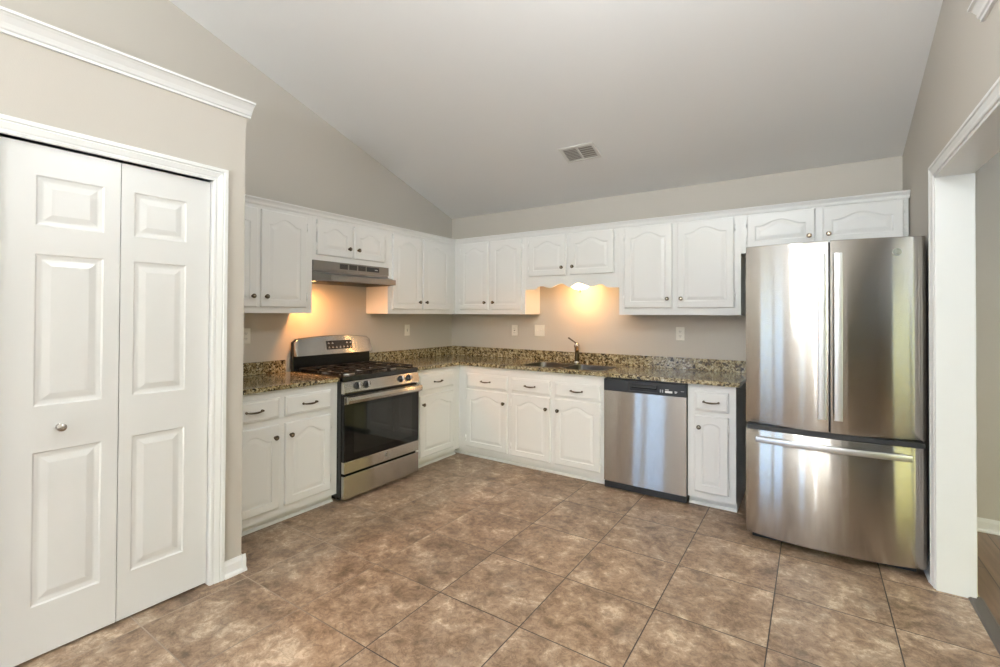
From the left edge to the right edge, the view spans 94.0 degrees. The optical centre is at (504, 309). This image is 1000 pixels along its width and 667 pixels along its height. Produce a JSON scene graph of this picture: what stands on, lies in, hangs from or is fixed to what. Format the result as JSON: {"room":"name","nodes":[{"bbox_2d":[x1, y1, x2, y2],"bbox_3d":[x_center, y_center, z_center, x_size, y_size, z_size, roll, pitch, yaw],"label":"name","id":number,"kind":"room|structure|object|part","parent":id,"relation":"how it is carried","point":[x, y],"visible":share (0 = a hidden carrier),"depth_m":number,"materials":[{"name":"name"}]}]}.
{"room":"kitchen","nodes":[
{"label":"kitchen","id":0,"kind":"room"},
{"bbox_2d":[0,32,245,560],"bbox_3d":[-2.343,0.156,1.941,0.959,2.450,1.975,0,-1,33],"label":"wall","id":1,"kind":"structure","parent":0,"point":[38,84],"depth_m":2.18,"materials":[{"name":"beige paint"}]},
{"bbox_2d":[0,136,209,666],"bbox_3d":[-1.708,0.360,2.050,0.079,2.027,0.757,0,-1,33],"label":"door","id":2,"kind":"structure","parent":1,"relation":"in","point":[104,264],"depth_m":2.00,"materials":[{"name":"white paint"}]},
{"bbox_3d":[-1.828,0.358,1.909,0.034,2.027,0.390,0,-1,33],"label":"panel","id":3,"kind":"part","parent":2,"relation":"part of","materials":[{"name":"white paint"}]},
{"bbox_3d":[-1.794,0.474,1.888,0.045,0.033,0.033,0,-1,33],"label":"knob","id":4,"kind":"part","parent":2,"relation":"part of","materials":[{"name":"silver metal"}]},
{"bbox_3d":[-1.619,0.362,2.226,0.034,2.027,0.364,0,-1,33],"label":"panel","id":5,"kind":"part","parent":2,"relation":"part of","materials":[{"name":"white paint"}]},
{"bbox_2d":[0,114,228,585],"bbox_3d":[-1.733,0.328,2.067,0.118,2.115,0.905,0,-1,33],"label":"trim","id":6,"kind":"structure","parent":1,"relation":"attached to","point":[218,178],"depth_m":2.37,"materials":[{"name":"white paint"}]},
{"bbox_2d":[0,6,255,118],"bbox_3d":[-1.905,-1.080,1.681,0.062,0.072,1.997,0,-1,33],"label":"trim","id":7,"kind":"structure","parent":1,"relation":"attached to","point":[15,24],"depth_m":2.02,"materials":[{"name":"white paint"}]},
{"bbox_2d":[224,553,246,579],"bbox_3d":[-1.538,1.349,2.536,0.321,0.085,0.113,0,-1,33],"label":"baseboard","id":8,"kind":"structure","parent":1,"relation":"attached to","point":[237,565],"depth_m":2.45,"materials":[{"name":"white paint"}]},
{"bbox_2d":[0,0,451,371],"bbox_3d":[-3.141,-0.643,1.715,0.120,4.037,9.000,0,-1,33],"label":"wall","id":9,"kind":"structure","parent":0,"point":[293,156],"depth_m":3.72,"materials":[{"name":"beige paint"}]},
{"bbox_2d":[243,328,250,343],"bbox_3d":[-1.913,0.193,3.452,0.008,0.114,0.070,0,-1,33],"label":"wall outlet","id":10,"kind":"object","parent":9,"relation":"attached to","point":[247,331],"visible":0.8,"depth_m":3.46,"materials":[{"name":"beige plastic"}]},
{"bbox_2d":[243,360,285,375],"bbox_3d":[-1.960,0.439,3.368,0.021,0.094,0.802,0,-1,33],"label":"backsplash","id":11,"kind":"structure","parent":9,"relation":"attached to","point":[265,367],"depth_m":3.55,"materials":[{"name":"stone"}]},
{"bbox_2d":[244,202,311,312],"bbox_3d":[-1.808,-0.358,3.311,0.339,0.760,0.828,0,-1,33],"label":"upper cabinet","id":12,"kind":"object","parent":9,"relation":"attached to","point":[277,242],"visible":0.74,"depth_m":3.33,"materials":[{"name":"white paint"}]},
{"bbox_3d":[-1.805,-0.365,3.081,0.019,0.684,0.348,0,-1,33],"label":"door","id":13,"kind":"part","parent":12,"relation":"part of","materials":[{"name":"white paint"}]},
{"bbox_3d":[-1.598,-0.361,3.394,0.019,0.684,0.351,0,-1,33],"label":"door","id":14,"kind":"part","parent":12,"relation":"part of","materials":[{"name":"white paint"}]},
{"bbox_2d":[312,216,387,267],"bbox_3d":[-1.367,-0.556,3.979,0.339,0.345,0.767,0,-1,33],"label":"upper cabinet","id":15,"kind":"object","parent":9,"relation":"attached to","point":[332,240],"visible":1,"depth_m":3.85,"materials":[{"name":"white paint"}]},
{"bbox_3d":[-1.362,-0.564,3.752,0.019,0.272,0.327,0,-1,33],"label":"door","id":16,"kind":"part","parent":15,"relation":"part of","materials":[{"name":"white paint"}]},
{"bbox_3d":[-1.167,-0.560,4.047,0.019,0.272,0.332,0,-1,33],"label":"door","id":17,"kind":"part","parent":15,"relation":"part of","materials":[{"name":"white paint"}]},
{"bbox_2d":[312,260,395,286],"bbox_3d":[-1.321,-0.300,3.945,0.449,0.164,0.762,0,-1,33],"label":"range hood","id":18,"kind":"object","parent":9,"relation":"attached to","point":[323,272],"visible":0.87,"depth_m":3.86,"materials":[{"name":"silver metal"}]},
{"bbox_2d":[340,264,347,269],"bbox_3d":[-1.312,-0.352,3.817,0.003,0.041,0.078,0,-1,33],"label":"vent grille","id":19,"kind":"object","parent":18,"relation":"attached to","point":[342,266],"depth_m":3.82,"materials":[{"name":"grey metal"}]},
{"bbox_2d":[349,265,356,270],"bbox_3d":[-1.261,-0.351,3.894,0.003,0.041,0.078,0,-1,33],"label":"vent grille","id":20,"kind":"object","parent":18,"relation":"attached to","point":[351,267],"depth_m":3.89,"materials":[{"name":"grey metal"}]},
{"bbox_2d":[358,266,365,271],"bbox_3d":[-1.210,-0.350,3.970,0.003,0.041,0.078,0,-1,33],"label":"vent grille","id":21,"kind":"object","parent":18,"relation":"attached to","point":[360,268],"depth_m":3.97,"materials":[{"name":"grey metal"}]},
{"bbox_3d":[-1.145,-0.348,4.069,0.003,0.040,0.138,0,-1,33],"label":"switch panel","id":22,"kind":"part","parent":18,"relation":"part of","materials":[{"name":"grey plastic"}]},
{"bbox_2d":[405,325,409,335],"bbox_3d":[-1.000,0.209,4.825,0.018,0.114,0.070,0,-1,33],"label":"light switch","id":23,"kind":"object","parent":9,"relation":"attached to","point":[407,327],"visible":1,"depth_m":4.83,"materials":[{"name":"beige plastic"}]},
{"bbox_2d":[366,231,454,313],"bbox_3d":[-0.892,-0.340,4.697,0.339,0.760,0.957,0,-1,33],"label":"upper cabinet","id":24,"kind":"object","parent":9,"relation":"attached to","point":[423,269],"visible":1,"depth_m":4.51,"materials":[{"name":"white paint"}]},
{"bbox_3d":[-0.918,-0.351,4.423,0.019,0.690,0.375,0,-1,33],"label":"door","id":25,"kind":"part","parent":24,"relation":"part of","materials":[{"name":"white paint"}]},
{"bbox_3d":[-0.690,-0.346,4.767,0.019,0.690,0.400,0,-1,33],"label":"door","id":26,"kind":"part","parent":24,"relation":"part of","materials":[{"name":"white paint"}]},
{"bbox_2d":[14,452,999,666],"bbox_3d":[-1.417,1.432,0.549,4.235,0.120,9.200,0,-1,33],"label":"floor","id":27,"kind":"structure","parent":0,"point":[458,560],"depth_m":2.28,"materials":[{"name":"tile"}]},
{"bbox_2d":[241,382,336,536],"bbox_3d":[-1.680,0.958,3.207,0.662,0.879,0.824,0,-1,33],"label":"base cabinet","id":28,"kind":"object","parent":27,"relation":"on","point":[289,437],"visible":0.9,"depth_m":3.06,"materials":[{"name":"white paint"}]},
{"bbox_3d":[-1.528,0.631,2.867,0.032,0.018,0.112,0,-1,33],"label":"handle","id":29,"kind":"part","parent":28,"relation":"part of","materials":[{"name":"brown metal"}]},
{"bbox_3d":[-1.551,1.007,2.877,0.019,0.538,0.338,0,-1,33],"label":"door","id":30,"kind":"part","parent":28,"relation":"part of","materials":[{"name":"white paint"}]},
{"bbox_3d":[-1.549,0.629,2.881,0.019,0.130,0.338,0,-1,33],"label":"drawer","id":31,"kind":"part","parent":28,"relation":"part of","materials":[{"name":"white paint"}]},
{"bbox_2d":[243,360,339,394],"bbox_3d":[-1.691,0.454,3.210,0.644,0.126,0.836,0,-1,33],"label":"countertop","id":32,"kind":"structure","parent":28,"relation":"on","point":[265,376],"depth_m":3.32,"materials":[{"name":"stone"}]},
{"bbox_3d":[-1.341,1.011,3.195,0.019,0.538,0.345,0,-1,33],"label":"door","id":33,"kind":"part","parent":28,"relation":"part of","materials":[{"name":"white paint"}]},
{"bbox_3d":[-1.339,0.633,3.198,0.019,0.130,0.345,0,-1,33],"label":"drawer","id":34,"kind":"part","parent":28,"relation":"part of","materials":[{"name":"white paint"}]},
{"bbox_3d":[-1.318,0.635,3.184,0.032,0.018,0.112,0,-1,33],"label":"handle","id":35,"kind":"part","parent":28,"relation":"part of","materials":[{"name":"brown metal"}]},
{"bbox_2d":[291,335,422,499],"bbox_3d":[-1.196,0.812,3.845,0.719,1.186,0.770,0,-1,33],"label":"gas range","id":36,"kind":"object","parent":27,"relation":"on","point":[378,404],"visible":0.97,"depth_m":3.70,"materials":[{"name":"silver metal"}]},
{"bbox_2d":[294,363,417,381],"bbox_3d":[-1.210,0.499,3.858,0.614,0.054,0.770,0,-1,33],"label":"cooktop","id":37,"kind":"object","parent":36,"relation":"in","point":[347,372],"depth_m":3.74,"materials":[{"name":"black metal"}]},
{"bbox_3d":[-1.082,0.561,3.454,0.036,0.053,0.054,0,-1,33],"label":"knob","id":38,"kind":"part","parent":36,"relation":"part of","materials":[{"name":"grey plastic"}]},
{"bbox_3d":[-1.034,0.562,3.527,0.036,0.053,0.054,0,-1,33],"label":"knob","id":39,"kind":"part","parent":36,"relation":"part of","materials":[{"name":"grey plastic"}]},
{"bbox_3d":[-0.958,1.292,3.681,0.033,0.166,0.761,0,-1,33],"label":"drawer","id":40,"kind":"part","parent":36,"relation":"part of","materials":[{"name":"silver metal"}]},
{"bbox_3d":[-0.955,0.868,3.685,0.032,0.474,0.761,0,-1,33],"label":"oven door","id":41,"kind":"part","parent":36,"relation":"part of","materials":[{"name":"clear glass"}]},
{"bbox_3d":[-0.955,1.149,3.681,0.035,0.084,0.761,0,-1,33],"label":"door trim","id":42,"kind":"part","parent":36,"relation":"part of","materials":[{"name":"silver metal"}]},
{"bbox_3d":[-0.954,0.571,3.688,0.039,0.089,0.765,0,-1,33],"label":"control panel","id":43,"kind":"part","parent":36,"relation":"part of","materials":[{"name":"silver metal"}]},
{"bbox_3d":[-0.941,0.661,3.678,0.004,0.060,0.761,0,-1,33],"label":"trim","id":44,"kind":"part","parent":36,"relation":"part of","materials":[{"name":"silver metal"}]},
{"bbox_3d":[-0.921,0.656,3.659,0.054,0.051,0.757,0,-1,33],"label":"handle","id":45,"kind":"part","parent":36,"relation":"part of","materials":[{"name":"silver metal"}]},
{"bbox_2d":[416,365,458,467],"bbox_3d":[-0.852,0.974,4.459,0.662,0.879,0.636,0,-1,33],"label":"base cabinet","id":46,"kind":"object","parent":27,"relation":"on","point":[438,432],"visible":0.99,"depth_m":4.30,"materials":[{"name":"white paint"}]},
{"bbox_3d":[-0.618,1.036,4.288,0.019,0.543,0.462,0,-1,33],"label":"door","id":47,"kind":"part","parent":46,"relation":"part of","materials":[{"name":"white paint"}]},
{"bbox_3d":[-0.617,0.653,4.291,0.019,0.139,0.460,0,-1,33],"label":"drawer","id":48,"kind":"part","parent":46,"relation":"part of","materials":[{"name":"white paint"}]},
{"bbox_2d":[454,365,512,463],"bbox_3d":[-0.297,0.980,4.810,1.200,0.879,0.662,0,-1,33],"label":"base cabinet","id":49,"kind":"object","parent":27,"relation":"on","point":[484,392],"visible":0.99,"depth_m":4.38,"materials":[{"name":"white paint"}]},
{"bbox_3d":[-0.169,0.674,4.382,0.467,0.130,0.019,0,-1,33],"label":"drawer","id":50,"kind":"part","parent":49,"relation":"part of","materials":[{"name":"white paint"}]},
{"bbox_3d":[-0.169,1.034,4.378,0.471,0.550,0.019,0,-1,33],"label":"door","id":51,"kind":"part","parent":49,"relation":"part of","materials":[{"name":"white paint"}]},
{"bbox_2d":[369,346,745,387],"bbox_3d":[0.331,0.469,4.053,3.087,0.130,1.248,0,-1,33],"label":"countertop","id":52,"kind":"structure","parent":49,"relation":"on","point":[714,372],"depth_m":4.24,"materials":[{"name":"stone"}]},
{"bbox_2d":[524,362,615,370],"bbox_3d":[0.578,0.601,4.198,0.784,0.192,0.384,0,-1,33],"label":"sink","id":53,"kind":"object","parent":52,"relation":"in","point":[539,364],"visible":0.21,"depth_m":4.32,"materials":[{"name":"silver metal"}]},
{"bbox_3d":[0.411,0.601,4.308,0.386,0.192,0.384,0,-1,33],"label":"bowl","id":54,"kind":"part","parent":53,"relation":"part of","materials":[{"name":"silver metal"}]},
{"bbox_3d":[0.744,0.601,4.088,0.386,0.192,0.384,0,-1,33],"label":"bowl","id":55,"kind":"part","parent":53,"relation":"part of","materials":[{"name":"silver metal"}]},
{"bbox_2d":[568,337,579,363],"bbox_3d":[0.658,0.383,4.400,0.118,0.250,0.167,0,-1,8],"label":"faucet","id":56,"kind":"object","parent":52,"relation":"on","point":[576,345],"visible":1,"depth_m":4.43,"materials":[{"name":"grey metal"}]},
{"bbox_2d":[510,369,605,483],"bbox_3d":[0.582,0.978,4.229,0.906,0.879,0.662,0,-1,33],"label":"base cabinet","id":57,"kind":"object","parent":27,"relation":"on","point":[557,419],"visible":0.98,"depth_m":3.96,"materials":[{"name":"white paint"}]},
{"bbox_3d":[0.231,0.675,4.117,0.397,0.124,0.019,0,-1,33],"label":"drawer","id":58,"kind":"part","parent":57,"relation":"part of","materials":[{"name":"white paint"}]},
{"bbox_3d":[0.229,1.035,4.114,0.394,0.556,0.019,0,-1,33],"label":"door","id":59,"kind":"part","parent":57,"relation":"part of","materials":[{"name":"white paint"}]},
{"bbox_3d":[0.604,0.674,3.871,0.410,0.119,0.019,0,-1,33],"label":"drawer","id":60,"kind":"part","parent":57,"relation":"part of","materials":[{"name":"white paint"}]},
{"bbox_3d":[0.602,1.033,3.868,0.410,0.558,0.019,0,-1,33],"label":"door","id":61,"kind":"part","parent":57,"relation":"part of","materials":[{"name":"white paint"}]},
{"bbox_2d":[604,377,687,502],"bbox_3d":[1.222,0.979,3.800,0.626,0.870,0.612,0,-1,33],"label":"dishwasher","id":62,"kind":"object","parent":27,"relation":"on","point":[646,421],"visible":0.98,"depth_m":3.53,"materials":[{"name":"grey metal"}]},
{"bbox_3d":[1.065,0.586,3.555,0.190,0.030,0.024,0,-1,33],"label":"handle","id":63,"kind":"part","parent":62,"relation":"part of","materials":[{"name":"black plastic"}]},
{"bbox_3d":[1.067,0.592,3.566,0.626,0.090,0.036,0,-1,33],"label":"control panel","id":64,"kind":"part","parent":62,"relation":"part of","materials":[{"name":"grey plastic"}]},
{"bbox_2d":[688,382,746,512],"bbox_3d":[1.622,0.976,3.541,0.316,0.879,0.662,0,-1,33],"label":"base cabinet","id":65,"kind":"object","parent":27,"relation":"on","point":[717,423],"visible":1,"depth_m":3.31,"materials":[{"name":"white paint"}]},
{"bbox_3d":[1.462,1.026,3.299,0.222,0.544,0.019,0,-1,33],"label":"door","id":66,"kind":"part","parent":65,"relation":"part of","materials":[{"name":"white paint"}]},
{"bbox_3d":[1.465,0.653,3.302,0.223,0.138,0.019,0,-1,33],"label":"drawer","id":67,"kind":"part","parent":65,"relation":"part of","materials":[{"name":"white paint"}]},
{"bbox_2d":[746,236,926,571],"bbox_3d":[2.049,0.513,2.979,0.839,1.796,1.006,0,-1,32],"label":"refrigerator","id":68,"kind":"object","parent":27,"relation":"on","point":[836,329],"visible":1,"depth_m":2.57,"materials":[{"name":"grey metal"}]},
{"bbox_3d":[1.671,0.151,2.776,0.416,1.081,0.122,0,-1,32],"label":"door","id":69,"kind":"part","parent":68,"relation":"part of","materials":[{"name":"silver metal"}]},
{"bbox_3d":[1.773,0.147,2.604,0.039,0.919,0.068,0,-1,32],"label":"handle","id":70,"kind":"part","parent":68,"relation":"part of","materials":[{"name":"silver metal"}]},
{"bbox_3d":[1.809,0.771,2.604,0.716,0.037,0.105,0,-1,32],"label":"handle","id":71,"kind":"part","parent":68,"relation":"part of","materials":[{"name":"silver metal"}]},
{"bbox_3d":[1.845,1.039,2.654,0.839,0.640,0.122,0,-1,32],"label":"freezer drawer","id":72,"kind":"part","parent":68,"relation":"part of","materials":[{"name":"silver metal"}]},
{"bbox_3d":[1.835,0.147,2.565,0.039,0.919,0.068,0,-1,32],"label":"handle","id":73,"kind":"part","parent":68,"relation":"part of","materials":[{"name":"silver metal"}]},
{"bbox_3d":[2.030,0.151,2.549,0.412,1.081,0.122,0,-1,32],"label":"door","id":74,"kind":"part","parent":68,"relation":"part of","materials":[{"name":"silver metal"}]},
{"bbox_2d":[968,597,999,654],"bbox_3d":[0.094,1.418,-1.056,0.058,0.129,7.990,0,-1,33],"label":"trim","id":75,"kind":"structure","parent":27,"relation":"on","point":[985,615],"depth_m":2.10,"materials":[{"name":"grey"}]},
{"bbox_2d":[169,0,942,218],"bbox_3d":[-1.400,-1.943,0.581,4.280,1.744,9.240,0,-1,33],"label":"ceiling","id":76,"kind":"structure","parent":0,"point":[472,105],"depth_m":3.11,"materials":[{"name":"white paint"}]},
{"bbox_2d":[558,142,601,163],"bbox_3d":[0.620,-1.284,3.820,0.300,0.069,0.193,0,-1,33],"label":"ceiling vent","id":77,"kind":"object","parent":76,"relation":"in","point":[586,151],"visible":1,"depth_m":3.81,"materials":[{"name":"white metal"}]},
{"bbox_2d":[452,151,999,520],"bbox_3d":[2.591,0.043,3.383,7.840,2.750,0.120,0,-1,33],"label":"wall","id":78,"kind":"structure","parent":0,"point":[590,317],"depth_m":3.94,"materials":[{"name":"beige paint"}]},
{"bbox_2d":[455,237,539,313],"bbox_3d":[-0.215,-0.334,4.968,1.170,0.760,0.339,0,-1,33],"label":"upper cabinet","id":79,"kind":"object","parent":78,"relation":"attached to","point":[490,276],"visible":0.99,"depth_m":4.74,"materials":[{"name":"white paint"}]},
{"bbox_3d":[-0.315,-0.350,4.878,0.364,0.696,0.019,0,-1,33],"label":"door","id":80,"kind":"part","parent":79,"relation":"part of","materials":[{"name":"white paint"}]},
{"bbox_3d":[0.018,-0.351,4.658,0.359,0.696,0.019,0,-1,33],"label":"door","id":81,"kind":"part","parent":79,"relation":"part of","materials":[{"name":"white paint"}]},
{"bbox_2d":[245,190,910,243],"bbox_3d":[0.323,-0.749,2.954,3.752,0.048,2.574,0,-1,33],"label":"trim","id":82,"kind":"structure","parent":79,"relation":"attached to","point":[902,194],"depth_m":3.66,"materials":[{"name":"white paint"}]},
{"bbox_2d":[512,325,517,335],"bbox_3d":[0.109,0.217,4.945,0.070,0.114,0.008,0,-1,33],"label":"wall outlet","id":83,"kind":"object","parent":78,"relation":"attached to","point":[514,327],"visible":1,"depth_m":4.94,"materials":[{"name":"beige plastic"}]},
{"bbox_2d":[535,325,544,335],"bbox_3d":[0.358,0.211,4.774,0.116,0.114,0.018,0,-1,33],"label":"light switch","id":84,"kind":"object","parent":78,"relation":"attached to","point":[539,329],"visible":1,"depth_m":4.77,"materials":[{"name":"beige plastic"}]},
{"bbox_2d":[369,346,745,372],"bbox_3d":[0.320,0.455,4.061,3.059,0.100,1.248,0,-1,33],"label":"backsplash","id":85,"kind":"structure","parent":78,"relation":"attached to","point":[734,366],"depth_m":4.48,"materials":[{"name":"stone"}]},
{"bbox_2d":[526,228,618,289],"bbox_3d":[0.666,-0.455,4.386,0.941,0.522,0.339,0,-1,33],"label":"upper cabinet","id":86,"kind":"object","parent":78,"relation":"attached to","point":[588,258],"visible":1,"depth_m":4.25,"materials":[{"name":"white paint"}]},
{"bbox_3d":[0.403,-0.510,4.405,0.394,0.380,0.019,0,-1,33],"label":"door","id":87,"kind":"part","parent":86,"relation":"part of","materials":[{"name":"white paint"}]},
{"bbox_2d":[572,283,588,291],"bbox_3d":[0.710,-0.223,4.373,0.214,0.123,0.214,0,-1,33],"label":"under-cabinet light","id":88,"kind":"object","parent":86,"relation":"attached to","point":[578,286],"visible":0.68,"depth_m":4.31,"materials":[{"name":"white metal"}]},
{"bbox_3d":[0.775,-0.511,4.159,0.418,0.380,0.019,0,-1,33],"label":"door","id":89,"kind":"part","parent":86,"relation":"part of","materials":[{"name":"white paint"}]},
{"bbox_2d":[676,327,683,339],"bbox_3d":[1.514,0.205,4.016,0.070,0.114,0.008,0,-1,33],"label":"wall outlet","id":90,"kind":"object","parent":78,"relation":"attached to","point":[679,330],"visible":1,"depth_m":4.01,"materials":[{"name":"beige plastic"}]},
{"bbox_2d":[619,215,745,314],"bbox_3d":[1.452,-0.338,3.865,0.942,0.760,0.339,0,-1,33],"label":"upper cabinet","id":91,"kind":"object","parent":78,"relation":"attached to","point":[690,267],"visible":1,"depth_m":3.72,"materials":[{"name":"white paint"}]},
{"bbox_3d":[1.193,-0.358,3.881,0.395,0.686,0.019,0,-1,33],"label":"door","id":92,"kind":"part","parent":91,"relation":"part of","materials":[{"name":"white paint"}]},
{"bbox_3d":[1.563,-0.359,3.637,0.414,0.686,0.019,0,-1,33],"label":"door","id":93,"kind":"part","parent":91,"relation":"part of","materials":[{"name":"white paint"}]},
{"bbox_2d":[741,198,908,257],"bbox_3d":[2.246,-0.571,3.343,0.960,0.297,0.339,0,-1,33],"label":"upper cabinet","id":94,"kind":"object","parent":78,"relation":"attached to","point":[886,218],"visible":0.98,"depth_m":3.20,"materials":[{"name":"white paint"}]},
{"bbox_3d":[1.985,-0.581,3.360,0.421,0.252,0.019,0,-1,33],"label":"door","id":95,"kind":"part","parent":94,"relation":"part of","materials":[{"name":"white paint"}]},
{"bbox_3d":[2.375,-0.582,3.102,0.428,0.252,0.019,0,-1,33],"label":"door","id":96,"kind":"part","parent":94,"relation":"part of","materials":[{"name":"white paint"}]},
{"bbox_2d":[977,517,999,535],"bbox_3d":[4.282,1.371,2.163,3.438,0.085,0.022,0,-1,33],"label":"baseboard","id":97,"kind":"structure","parent":78,"relation":"attached to","point":[984,525],"depth_m":2.96,"materials":[{"name":"white paint"}]},
{"bbox_2d":[902,0,999,556],"bbox_3d":[0.322,-0.650,-0.575,0.137,4.037,9.000,0,-1,33],"label":"wall","id":98,"kind":"structure","parent":0,"point":[963,62],"depth_m":2.22,"materials":[{"name":"beige paint"}]},
{"bbox_2d":[923,553,929,582],"bbox_3d":[2.464,1.369,2.802,0.022,0.085,0.960,0,-1,33],"label":"baseboard","id":99,"kind":"structure","parent":98,"relation":"attached to","point":[927,572],"depth_m":2.46,"materials":[{"name":"white paint"}]},
{"bbox_2d":[928,77,999,597],"bbox_3d":[1.595,0.347,1.347,0.145,2.092,2.340,0,-1,33],"label":"trim","id":100,"kind":"structure","parent":98,"relation":"attached to","point":[954,197],"depth_m":2.30,"materials":[{"name":"white paint"}]},
{"bbox_2d":[974,173,977,596],"bbox_3d":[1.660,0.321,1.305,0.018,2.144,2.444,0,-1,33],"label":"trim","id":101,"kind":"structure","parent":98,"relation":"attached to","point":[974,173],"depth_m":2.28,"materials":[{"name":"white paint"}]},
{"bbox_2d":[967,0,996,21],"bbox_3d":[-0.261,-1.108,-1.290,0.045,0.057,7.154,0,-1,33],"label":"trim","id":102,"kind":"structure","parent":98,"relation":"attached to","point":[981,9],"depth_m":1.65,"materials":[{"name":"white paint"}]},
{"bbox_2d":[977,531,999,625],"bbox_3d":[1.857,1.425,-1.616,3.515,0.120,9.200,0,-1,33],"label":"floor","id":103,"kind":"structure","parent":0,"point":[988,545],"depth_m":2.52,"materials":[{"name":"brown wood"}]}
]}

